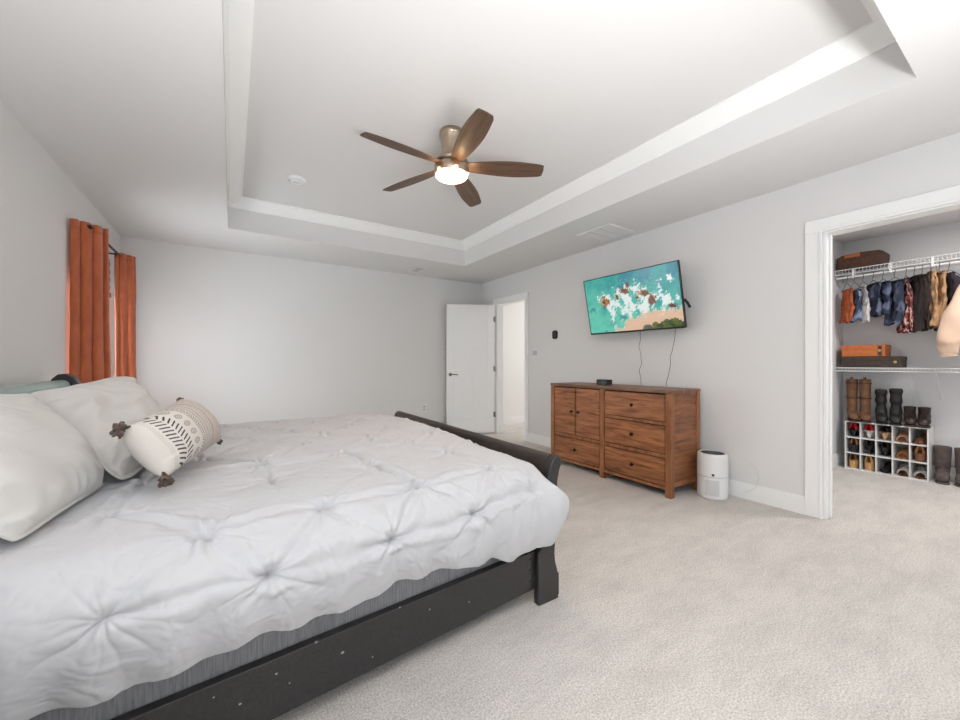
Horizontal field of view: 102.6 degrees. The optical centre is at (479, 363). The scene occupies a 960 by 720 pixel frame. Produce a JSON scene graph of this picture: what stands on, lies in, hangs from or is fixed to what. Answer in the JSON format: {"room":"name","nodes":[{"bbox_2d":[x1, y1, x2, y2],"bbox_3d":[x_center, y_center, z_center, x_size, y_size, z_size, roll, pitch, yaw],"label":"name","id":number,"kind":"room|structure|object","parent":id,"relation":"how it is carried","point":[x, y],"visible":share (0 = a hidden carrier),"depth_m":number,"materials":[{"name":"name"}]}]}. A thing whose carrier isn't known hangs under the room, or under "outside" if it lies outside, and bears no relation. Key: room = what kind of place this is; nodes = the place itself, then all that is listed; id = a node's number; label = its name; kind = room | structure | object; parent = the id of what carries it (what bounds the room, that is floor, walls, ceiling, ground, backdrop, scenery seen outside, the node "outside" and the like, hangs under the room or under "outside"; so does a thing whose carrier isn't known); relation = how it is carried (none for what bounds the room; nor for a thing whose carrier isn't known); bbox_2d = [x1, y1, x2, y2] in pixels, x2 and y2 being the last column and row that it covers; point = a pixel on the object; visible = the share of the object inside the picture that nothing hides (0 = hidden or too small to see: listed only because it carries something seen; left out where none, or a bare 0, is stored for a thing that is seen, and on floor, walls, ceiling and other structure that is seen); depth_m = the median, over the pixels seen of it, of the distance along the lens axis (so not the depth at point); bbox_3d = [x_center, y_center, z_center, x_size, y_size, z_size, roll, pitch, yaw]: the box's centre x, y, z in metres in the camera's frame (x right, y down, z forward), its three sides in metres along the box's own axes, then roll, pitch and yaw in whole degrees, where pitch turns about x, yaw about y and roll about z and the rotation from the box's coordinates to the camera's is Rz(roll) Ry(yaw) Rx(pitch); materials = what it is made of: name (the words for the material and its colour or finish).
{"room":"bedroom","nodes":[
{"label":"bedroom","id":0,"kind":"room"},
{"bbox_2d":[0,99,119,385],"bbox_3d":[-1.944,-0.313,1.095,0.120,2.840,7.150,0,0,-33],"label":"wall","id":1,"kind":"structure","parent":0,"point":[38,199],"depth_m":2.26,"materials":[{"name":"white paint"}]},
{"bbox_2d":[87,224,120,256],"bbox_3d":[-3.179,-0.998,3.232,0.126,0.036,1.090,0,0,-33],"label":"curtain rod","id":2,"kind":"object","parent":1,"relation":"attached to","point":[89,226],"visible":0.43,"depth_m":3.34,"materials":[{"name":"black metal"}]},
{"bbox_2d":[69,218,110,383],"bbox_3d":[-2.881,0.032,2.872,0.114,2.121,0.324,0,0,-11],"label":"curtain","id":3,"kind":"object","parent":2,"relation":"hanging from","point":[89,337],"visible":0.59,"depth_m":2.81,"materials":[{"name":"orange fabric"}]},
{"bbox_2d":[114,252,136,382],"bbox_3d":[-3.345,0.032,3.654,0.082,2.121,0.283,0,0,-13],"label":"curtain","id":4,"kind":"object","parent":2,"relation":"hanging from","point":[125,265],"visible":0.56,"depth_m":3.61,"materials":[{"name":"orange fabric"}]},
{"bbox_2d":[109,259,110,297],"bbox_3d":[-3.209,-0.793,3.195,0.028,0.360,0.950,0,0,-33],"label":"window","id":5,"kind":"structure","parent":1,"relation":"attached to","point":[109,259],"depth_m":3.58,"materials":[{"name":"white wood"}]},
{"bbox_2d":[120,236,480,423],"bbox_3d":[-1.859,-0.313,5.336,4.628,2.840,0.120,0,0,-33],"label":"wall","id":6,"kind":"structure","parent":0,"point":[243,337],"depth_m":4.87,"materials":[{"name":"white paint"}]},
{"bbox_2d":[422,404,425,411],"bbox_3d":[-0.858,0.689,5.906,0.074,0.116,0.010,0,0,-33],"label":"wall outlet","id":7,"kind":"object","parent":6,"relation":"attached to","point":[423,405],"visible":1,"depth_m":5.90,"materials":[{"name":"white plastic"}]},
{"bbox_2d":[0,0,959,283],"bbox_3d":[1.174,-1.533,3.159,7.598,0.400,7.470,0,0,-33],"label":"ceiling","id":8,"kind":"structure","parent":0,"point":[126,97],"depth_m":2.25,"materials":[{"name":"white paint"}]},
{"bbox_2d":[288,175,305,185],"bbox_3d":[-1.622,-1.612,3.407,0.150,0.042,0.150,0,0,-33],"label":"smoke detector","id":9,"kind":"object","parent":8,"relation":"attached to","point":[294,179],"visible":1,"depth_m":3.37,"materials":[{"name":"white plastic"}]},
{"bbox_2d":[408,266,427,272],"bbox_3d":[-0.882,-1.327,5.461,0.160,0.012,0.330,0,0,-33],"label":"ceiling vent","id":10,"kind":"object","parent":8,"relation":"in","point":[417,269],"visible":1,"depth_m":5.45,"materials":[{"name":"white plastic"}]},
{"bbox_2d":[360,108,543,206],"bbox_3d":[-0.218,-1.466,2.687,1.237,0.333,1.255,0,0,-33],"label":"ceiling fan","id":11,"kind":"object","parent":8,"relation":"attached to","point":[452,166],"visible":1,"depth_m":2.65,"materials":[{"name":"brown wood"}]},
{"bbox_2d":[223,0,896,250],"bbox_3d":[-0.226,-1.588,2.793,2.714,0.090,4.136,0,0,-33],"label":"trim","id":12,"kind":"structure","parent":8,"relation":"attached to","point":[238,15],"depth_m":2.50,"materials":[{"name":"white paint"}]},
{"bbox_2d":[577,223,633,241],"bbox_3d":[1.277,-1.327,3.928,0.390,0.012,0.410,0,0,-33],"label":"ceiling vent","id":13,"kind":"object","parent":8,"relation":"in","point":[608,231],"visible":1,"depth_m":3.90,"materials":[{"name":"white plastic"}]},
{"bbox_2d":[504,301,523,416],"bbox_3d":[2.265,-0.113,5.752,2.750,2.440,4.200,0,0,-33],"label":"wall","id":14,"kind":"structure","parent":0,"point":[513,313],"depth_m":7.08,"materials":[{"name":"white paint"}]},
{"bbox_2d":[504,415,523,424],"bbox_3d":[1.141,1.042,7.398,2.650,0.130,0.014,0,0,-33],"label":"baseboard","id":15,"kind":"structure","parent":14,"relation":"attached to","point":[514,419],"depth_m":7.05,"materials":[{"name":"white paint"}]},
{"bbox_2d":[273,422,959,719],"bbox_3d":[1.133,1.157,3.222,7.598,0.100,7.620,0,0,-33],"label":"floor","id":16,"kind":"structure","parent":0,"point":[689,605],"depth_m":1.65,"materials":[{"name":"carpet"}]},
{"bbox_2d":[0,373,560,719],"bbox_3d":[-1.052,0.585,1.994,2.235,1.044,2.270,0,0,-33],"label":"sleigh bed","id":17,"kind":"object","parent":16,"relation":"on","point":[271,686],"visible":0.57,"depth_m":1.30,"materials":[{"name":"grey paint"}]},
{"bbox_2d":[29,558,500,719],"bbox_3d":[-1.052,0.831,2.018,1.905,0.248,2.053,0,0,-33],"label":"box spring","id":18,"kind":"object","parent":17,"relation":"on","point":[136,696],"visible":0.02,"depth_m":1.11,"materials":[{"name":"fabric"}]},
{"bbox_3d":[-1.053,0.589,2.020,1.895,0.233,2.025,0,0,-33],"label":"mattress","id":19,"kind":"object","parent":18,"relation":"on","visible":0},
{"bbox_2d":[0,413,568,719],"bbox_3d":[-1.016,0.603,2.059,2.061,0.431,2.327,0,0,-33],"label":"comforter","id":20,"kind":"object","parent":19,"relation":"on","point":[278,525],"visible":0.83,"depth_m":1.11,"materials":[{"name":"grey fabric"}]},
{"bbox_2d":[0,393,103,541],"bbox_3d":[-1.325,0.253,1.089,0.323,0.328,0.772,0,0,-25],"label":"pillow","id":21,"kind":"object","parent":20,"relation":"on","point":[47,466],"visible":1,"depth_m":1.03,"materials":[{"name":"grey fabric"}]},
{"bbox_2d":[31,376,161,479],"bbox_3d":[-1.520,0.231,1.550,0.391,0.339,0.707,0,0,-23],"label":"pillow","id":22,"kind":"object","parent":20,"relation":"on","point":[92,408],"visible":0.66,"depth_m":1.46,"materials":[{"name":"grey fabric"}]},
{"bbox_2d":[109,397,222,487],"bbox_3d":[-1.125,0.271,1.432,0.198,0.258,0.525,0,0,-18],"label":"lumbar pillow","id":23,"kind":"object","parent":20,"relation":"on","point":[162,442],"visible":1,"depth_m":1.28,"materials":[{"name":"white fabric"}]},
{"bbox_2d":[550,382,699,498],"bbox_3d":[1.350,0.664,3.826,0.472,0.885,1.408,0,0,-33],"label":"dresser","id":24,"kind":"object","parent":16,"relation":"on","point":[648,435],"visible":0.96,"depth_m":3.44,"materials":[{"name":"brown wood"}]},
{"bbox_2d":[596,379,611,384],"bbox_3d":[1.269,0.194,3.929,0.081,0.056,0.136,0,0,-33],"label":"digital clock","id":25,"kind":"object","parent":24,"relation":"on","point":[598,381],"visible":0.98,"depth_m":3.90,"materials":[{"name":"black plastic"}]},
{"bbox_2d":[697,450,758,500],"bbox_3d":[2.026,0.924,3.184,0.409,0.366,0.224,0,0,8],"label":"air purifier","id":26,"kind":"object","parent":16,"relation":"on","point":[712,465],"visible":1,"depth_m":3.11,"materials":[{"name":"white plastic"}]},
{"bbox_2d":[705,480,718,496],"bbox_3d":[1.877,1.011,3.107,0.097,0.121,0.012,0,0,32],"label":"grille","id":27,"kind":"object","parent":26,"relation":"attached to","point":[711,486],"depth_m":3.10,"materials":[{"name":"grey plastic"}]},
{"bbox_2d":[701,450,724,454],"bbox_3d":[1.934,0.749,3.197,0.178,0.012,0.178,0,0,-33],"label":"grille","id":28,"kind":"object","parent":26,"relation":"attached to","point":[703,452],"depth_m":3.19,"materials":[{"name":"grey plastic"}]},
{"bbox_2d":[845,419,933,481],"bbox_3d":[4.121,0.857,3.887,0.263,0.500,0.583,0,0,-33],"label":"organizer","id":29,"kind":"object","parent":16,"relation":"on","point":[879,458],"visible":0.62,"depth_m":3.85,"materials":[{"name":"white plastic"}]},
{"bbox_2d":[846,377,859,421],"bbox_3d":[3.937,0.377,4.058,0.102,0.458,0.234,0,0,37],"label":"boot","id":30,"kind":"object","parent":29,"relation":"on","point":[852,384],"visible":1,"depth_m":4.06,"materials":[{"name":"brown leather"}]},
{"bbox_2d":[849,454,859,467],"bbox_3d":[3.991,1.019,4.076,0.200,0.153,0.092,0,0,-30],"label":"heels","id":31,"kind":"object","parent":29,"relation":"on","point":[854,462],"visible":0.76,"depth_m":4.03,"materials":[{"name":"brown"}]},
{"bbox_2d":[849,438,859,452],"bbox_3d":[3.991,0.856,4.076,0.200,0.153,0.092,0,0,-34],"label":"heels","id":32,"kind":"object","parent":29,"relation":"on","point":[854,444],"visible":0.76,"depth_m":4.02,"materials":[{"name":"brown"}]},
{"bbox_2d":[849,422,859,436],"bbox_3d":[3.991,0.695,4.076,0.200,0.149,0.092,0,0,-30],"label":"heels","id":33,"kind":"object","parent":29,"relation":"on","point":[853,427],"visible":0.77,"depth_m":4.04,"materials":[{"name":"red"}]},
{"bbox_2d":[858,377,871,422],"bbox_3d":[3.988,0.377,3.977,0.104,0.458,0.234,0,0,43],"label":"boot","id":34,"kind":"object","parent":29,"relation":"on","point":[865,415],"visible":1,"depth_m":3.97,"materials":[{"name":"brown leather"}]},
{"bbox_2d":[864,456,874,470],"bbox_3d":[4.053,1.019,3.980,0.200,0.153,0.092,0,0,-33],"label":"heels","id":35,"kind":"object","parent":29,"relation":"on","point":[869,463],"visible":0.84,"depth_m":3.93,"materials":[{"name":"brown"}]},
{"bbox_2d":[864,424,874,437],"bbox_3d":[4.053,0.695,3.980,0.200,0.149,0.092,0,0,-33],"label":"heels","id":36,"kind":"object","parent":29,"relation":"on","point":[870,432],"visible":0.77,"depth_m":3.94,"materials":[{"name":"red"}]},
{"bbox_2d":[864,438,874,452],"bbox_3d":[4.053,0.843,3.980,0.200,0.149,0.092,0,0,-33],"label":"heels","id":37,"kind":"object","parent":29,"relation":"on","point":[869,444],"visible":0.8,"depth_m":3.94,"materials":[{"name":"black"}]},
{"bbox_2d":[875,389,887,424],"bbox_3d":[4.059,0.437,3.886,0.093,0.338,0.234,0,0,43],"label":"boot","id":38,"kind":"object","parent":29,"relation":"on","point":[881,416],"visible":1,"depth_m":3.88,"materials":[{"name":"black leather"}]},
{"bbox_2d":[879,425,891,439],"bbox_3d":[4.116,0.695,3.884,0.200,0.149,0.092,0,0,-31],"label":"heels","id":39,"kind":"object","parent":29,"relation":"on","point":[885,432],"visible":0.93,"depth_m":3.85,"materials":[{"name":"black"}]},
{"bbox_2d":[880,440,891,454],"bbox_3d":[4.116,0.843,3.884,0.200,0.149,0.092,0,0,-33],"label":"heels","id":40,"kind":"object","parent":29,"relation":"on","point":[886,448],"visible":0.9,"depth_m":3.84,"materials":[{"name":"black"}]},
{"bbox_2d":[880,461,891,473],"bbox_3d":[4.116,1.049,3.884,0.200,0.093,0.092,0,0,-33],"label":"loafer","id":41,"kind":"object","parent":29,"relation":"on","point":[887,468],"visible":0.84,"depth_m":3.85,"materials":[{"name":"black leather"}]},
{"bbox_2d":[889,388,902,425],"bbox_3d":[4.113,0.429,3.801,0.234,0.353,0.097,0,0,-42],"label":"boot","id":42,"kind":"object","parent":29,"relation":"on","point":[896,400],"visible":1,"depth_m":3.79,"materials":[{"name":"black leather"}]},
{"bbox_2d":[896,427,908,442],"bbox_3d":[4.178,0.704,3.788,0.200,0.131,0.105,0,0,-31],"label":"sandal","id":43,"kind":"object","parent":29,"relation":"on","point":[903,437],"visible":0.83,"depth_m":3.78,"materials":[{"name":"beige leather"}]},
{"bbox_2d":[896,444,908,459],"bbox_3d":[4.178,0.867,3.788,0.200,0.131,0.105,0,0,-32],"label":"sandal","id":44,"kind":"object","parent":29,"relation":"on","point":[903,453],"visible":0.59,"depth_m":3.78,"materials":[{"name":"brown leather"}]},
{"bbox_2d":[896,465,908,476],"bbox_3d":[4.178,1.057,3.788,0.200,0.079,0.103,0,0,-35],"label":"sandal","id":45,"kind":"object","parent":29,"relation":"on","point":[902,471],"visible":0.82,"depth_m":3.78,"materials":[{"name":"white"}]},
{"bbox_2d":[903,406,916,426],"bbox_3d":[4.169,0.514,3.726,0.221,0.184,0.090,0,0,-44],"label":"boot","id":46,"kind":"object","parent":29,"relation":"on","point":[910,417],"visible":1,"depth_m":3.71,"materials":[{"name":"brown leather"}]},
{"bbox_2d":[913,467,926,478],"bbox_3d":[4.240,1.057,3.691,0.200,0.079,0.103,0,0,-35],"label":"sandal","id":47,"kind":"object","parent":29,"relation":"on","point":[921,473],"visible":0.84,"depth_m":3.69,"materials":[{"name":"white"}]},
{"bbox_2d":[914,446,926,461],"bbox_3d":[4.240,0.856,3.691,0.200,0.153,0.092,0,0,-35],"label":"heels","id":48,"kind":"object","parent":29,"relation":"on","point":[920,453],"visible":0.93,"depth_m":3.64,"materials":[{"name":"brown"}]},
{"bbox_2d":[914,433,926,444],"bbox_3d":[4.240,0.723,3.691,0.200,0.093,0.092,0,0,-30],"label":"loafer","id":49,"kind":"object","parent":29,"relation":"on","point":[922,439],"visible":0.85,"depth_m":3.67,"materials":[{"name":"brown leather"}]},
{"bbox_2d":[917,407,930,427],"bbox_3d":[4.218,0.514,3.650,0.221,0.184,0.090,0,0,-39],"label":"boot","id":50,"kind":"object","parent":29,"relation":"on","point":[924,413],"visible":1,"depth_m":3.63,"materials":[{"name":"brown leather"}]},
{"bbox_2d":[932,445,952,484],"bbox_3d":[4.304,0.943,3.578,0.234,0.328,0.126,0,0,-40],"label":"boot","id":51,"kind":"object","parent":16,"relation":"on","point":[942,454],"visible":1,"depth_m":3.56,"materials":[{"name":"brown leather"}]},
{"bbox_2d":[953,447,959,486],"bbox_3d":[4.372,0.943,3.473,0.234,0.328,0.126,0,0,-36],"label":"boot","id":52,"kind":"object","parent":16,"relation":"on","point":[956,449],"visible":1,"depth_m":3.50,"materials":[{"name":"brown leather"}]},
{"bbox_2d":[481,132,959,495],"bbox_3d":[1.975,-0.313,3.557,0.120,2.840,7.030,0,0,-33],"label":"wall","id":53,"kind":"structure","parent":0,"point":[742,344],"depth_m":3.22,"materials":[{"name":"white paint"}]},
{"bbox_2d":[446,304,495,432],"bbox_3d":[-0.140,0.086,6.049,0.771,2.018,0.116,0,0,-4],"label":"door","id":54,"kind":"structure","parent":53,"relation":"in","point":[470,328],"depth_m":6.04,"materials":[{"name":"white paint"}]},
{"bbox_2d":[493,292,528,440],"bbox_3d":[0.506,0.047,5.829,0.156,2.120,0.860,0,0,-33],"label":"trim","id":55,"kind":"structure","parent":53,"relation":"attached to","point":[516,298],"depth_m":6.08,"materials":[{"name":"white paint"}]},
{"bbox_2d":[532,349,537,356],"bbox_3d":[0.760,-0.141,5.315,0.011,0.120,0.120,0,0,-33],"label":"light switch","id":56,"kind":"object","parent":53,"relation":"attached to","point":[534,351],"visible":1,"depth_m":5.31,"materials":[{"name":"white plastic"}]},
{"bbox_2d":[552,330,557,338],"bbox_3d":[0.969,-0.368,4.979,0.024,0.110,0.084,0,0,-33],"label":"thermostat","id":57,"kind":"object","parent":53,"relation":"attached to","point":[554,333],"visible":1,"depth_m":4.96,"materials":[{"name":"black plastic"}]},
{"bbox_2d":[583,260,690,384],"bbox_3d":[1.552,-0.295,3.830,0.319,1.206,1.087,0,0,-33],"label":"television","id":58,"kind":"object","parent":53,"relation":"attached to","point":[649,298],"visible":1,"depth_m":3.72,"materials":[{"name":"black plastic"}]},
{"bbox_2d":[528,432,804,514],"bbox_3d":[1.922,1.042,3.515,0.014,0.130,7.016,0,0,-33],"label":"baseboard","id":59,"kind":"structure","parent":53,"relation":"attached to","point":[768,496],"depth_m":3.04,"materials":[{"name":"white paint"}]},
{"bbox_2d":[805,185,959,519],"bbox_3d":[2.895,0.041,2.128,0.162,2.133,1.706,0,0,-33],"label":"trim","id":60,"kind":"structure","parent":53,"relation":"attached to","point":[819,233],"depth_m":2.73,"materials":[{"name":"white paint"}]},
{"bbox_2d":[832,221,959,465],"bbox_3d":[3.868,-0.113,2.739,2.170,2.440,2.600,0,0,-33],"label":"wall","id":61,"kind":"structure","parent":0,"point":[920,389],"depth_m":3.89,"materials":[{"name":"white paint"}]},
{"bbox_2d":[832,451,955,480],"bbox_3d":[3.826,1.042,2.712,2.070,0.130,2.400,0,0,-33],"label":"baseboard","id":62,"kind":"structure","parent":61,"relation":"attached to","point":[838,459],"depth_m":4.11,"materials":[{"name":"white paint"}]},
{"bbox_2d":[835,252,959,279],"bbox_3d":[4.541,-0.830,3.226,0.302,0.310,2.288,0,0,-33],"label":"wire shelf","id":63,"kind":"object","parent":61,"relation":"attached to","point":[933,260],"visible":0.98,"depth_m":3.75,"materials":[{"name":"white metal"}]},
{"bbox_2d":[837,250,889,272],"bbox_3d":[4.002,-1.065,4.017,0.261,0.158,0.353,0,0,-33],"label":"storage basket","id":64,"kind":"object","parent":63,"relation":"on","point":[874,257],"visible":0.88,"depth_m":3.94,"materials":[{"name":"brown leather"}]},
{"bbox_3d":[3.934,-0.843,3.949,0.005,0.148,0.189,0,0,23],"label":"clothes hanger","id":65,"kind":"object","parent":63,"relation":"hanging from","visible":0},
{"bbox_2d":[857,285,870,323],"bbox_3d":[3.939,-0.604,3.945,0.077,0.383,0.200,0,0,31],"label":"blouse","id":66,"kind":"object","parent":65,"relation":"hanging from","point":[864,300],"visible":0.71,"depth_m":3.90,"materials":[{"name":"white fabric"}]},
{"label":"clothes hanger","id":67,"kind":"object","parent":63,"relation":"hanging from","visible":0},
{"bbox_2d":[927,270,939,326],"bbox_3d":[4.186,-0.589,3.563,0.096,0.533,0.208,0,0,31],"label":"cardigan","id":68,"kind":"object","parent":67,"relation":"hanging from","point":[934,307],"visible":0.59,"depth_m":3.50,"materials":[{"name":"beige fabric"}]},
{"bbox_2d":[835,367,959,399],"bbox_3d":[4.541,0.200,3.226,0.302,0.310,2.288,0,0,-33],"label":"wire shelf","id":69,"kind":"object","parent":61,"relation":"attached to","point":[845,368],"visible":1,"depth_m":3.65,"materials":[{"name":"white metal"}]},
{"bbox_2d":[841,356,906,367],"bbox_3d":[4.061,-0.012,3.972,0.272,0.110,0.436,0,0,-33],"label":"storage box","id":70,"kind":"object","parent":69,"relation":"on","point":[881,361],"visible":0.98,"depth_m":3.86,"materials":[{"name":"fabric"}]},
{"bbox_2d":[841,344,890,356],"bbox_3d":[4.036,-0.128,4.021,0.262,0.118,0.326,0,0,-33],"label":"storage box","id":71,"kind":"object","parent":70,"relation":"on","point":[882,349],"visible":0.98,"depth_m":3.94,"materials":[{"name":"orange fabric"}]},
{"bbox_3d":[3.898,-0.843,4.005,0.005,0.148,0.189,0,0,17],"label":"clothes hanger","id":72,"kind":"object","parent":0,"visible":0},
{"bbox_2d":[847,289,861,322],"bbox_3d":[3.895,-0.589,4.004,0.097,0.333,0.212,0,0,17],"label":"denim shorts","id":73,"kind":"object","parent":72,"relation":"hanging from","point":[857,315],"visible":0.56,"depth_m":3.94,"materials":[{"name":"fabric"}]},
{"label":"clothes hanger","id":74,"kind":"object","parent":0,"visible":0},
{"bbox_2d":[877,280,891,315],"bbox_3d":[4.014,-0.639,3.826,0.087,0.333,0.199,0,0,16],"label":"denim shorts","id":75,"kind":"object","parent":74,"relation":"hanging from","point":[886,301],"visible":0.62,"depth_m":3.76,"materials":[{"name":"fabric"}]},
{"label":"clothes hanger","id":76,"kind":"object","parent":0,"visible":0},
{"bbox_2d":[866,282,881,317],"bbox_3d":[3.971,-0.634,3.887,0.108,0.343,0.230,0,0,20],"label":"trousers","id":77,"kind":"object","parent":76,"relation":"hanging from","point":[873,289],"visible":0.73,"depth_m":3.84,"materials":[{"name":"fabric"}]},
{"label":"clothes hanger","id":78,"kind":"object","parent":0,"visible":0},
{"bbox_2d":[896,277,912,332],"bbox_3d":[4.096,-0.554,3.697,0.102,0.523,0.241,0,0,31],"label":"dress","id":79,"kind":"object","parent":78,"relation":"hanging from","point":[907,325],"visible":0.73,"depth_m":3.63,"materials":[{"name":"fabric"}]},
{"bbox_3d":[4.393,-0.843,3.240,0.005,0.148,0.302,0,0,-33],"label":"clothes hanger","id":80,"kind":"object","parent":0,"visible":0},
{"bbox_2d":[936,284,959,356],"bbox_3d":[4.292,-0.459,3.200,0.646,0.807,0.176,0,0,44],"label":"jacket","id":81,"kind":"object","parent":80,"relation":"hanging from","point":[948,333],"visible":1,"depth_m":3.33,"materials":[{"name":"beige fabric"}]},
{"label":"clothes hanger","id":82,"kind":"object","parent":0,"visible":0},
{"bbox_2d":[884,279,905,325],"bbox_3d":[4.054,-0.589,3.761,0.119,0.433,0.221,0,0,14],"label":"jeans","id":83,"kind":"object","parent":82,"relation":"hanging from","point":[898,310],"visible":0.69,"depth_m":3.70,"materials":[{"name":"fabric"}]},
{"label":"clothes hanger","id":84,"kind":"object","parent":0,"visible":0},
{"bbox_2d":[839,288,854,323],"bbox_3d":[3.866,-0.599,4.051,0.089,0.353,0.202,0,0,22],"label":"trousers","id":85,"kind":"object","parent":84,"relation":"hanging from","point":[847,305],"visible":1,"depth_m":4.00,"materials":[{"name":"orange fabric"}]},
{"label":"clothes hanger","id":86,"kind":"object","parent":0,"visible":0},
{"bbox_2d":[906,274,924,332],"bbox_3d":[4.124,-0.559,3.651,0.101,0.533,0.234,0,0,26],"label":"skirt","id":87,"kind":"object","parent":86,"relation":"hanging from","point":[917,286],"visible":0.65,"depth_m":3.58,"materials":[{"name":"fabric"}]},
{"label":"clothes hanger","id":88,"kind":"object","parent":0,"visible":0},
{"bbox_2d":[934,272,959,330],"bbox_3d":[4.237,-0.554,3.477,0.125,0.523,0.259,0,0,20],"label":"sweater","id":89,"kind":"object","parent":88,"relation":"hanging from","point":[952,280],"visible":0.24,"depth_m":3.42,"materials":[{"name":"fabric"}]},
{"label":"clothes hanger","id":90,"kind":"object","parent":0,"visible":0},
{"bbox_2d":[920,273,932,330],"bbox_3d":[4.157,-0.564,3.607,0.097,0.523,0.213,0,0,26],"label":"trousers","id":91,"kind":"object","parent":90,"relation":"hanging from","point":[927,297],"visible":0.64,"depth_m":3.54,"materials":[{"name":"brown fabric"}]},
{"label":"clothes hanger","id":92,"kind":"object","parent":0,"visible":0},
{"bbox_2d":[932,270,947,327],"bbox_3d":[4.214,-0.579,3.521,0.091,0.513,0.210,0,0,28],"label":"trousers","id":93,"kind":"object","parent":92,"relation":"hanging from","point":[941,275],"visible":0.49,"depth_m":3.46,"materials":[{"name":"beige fabric"}]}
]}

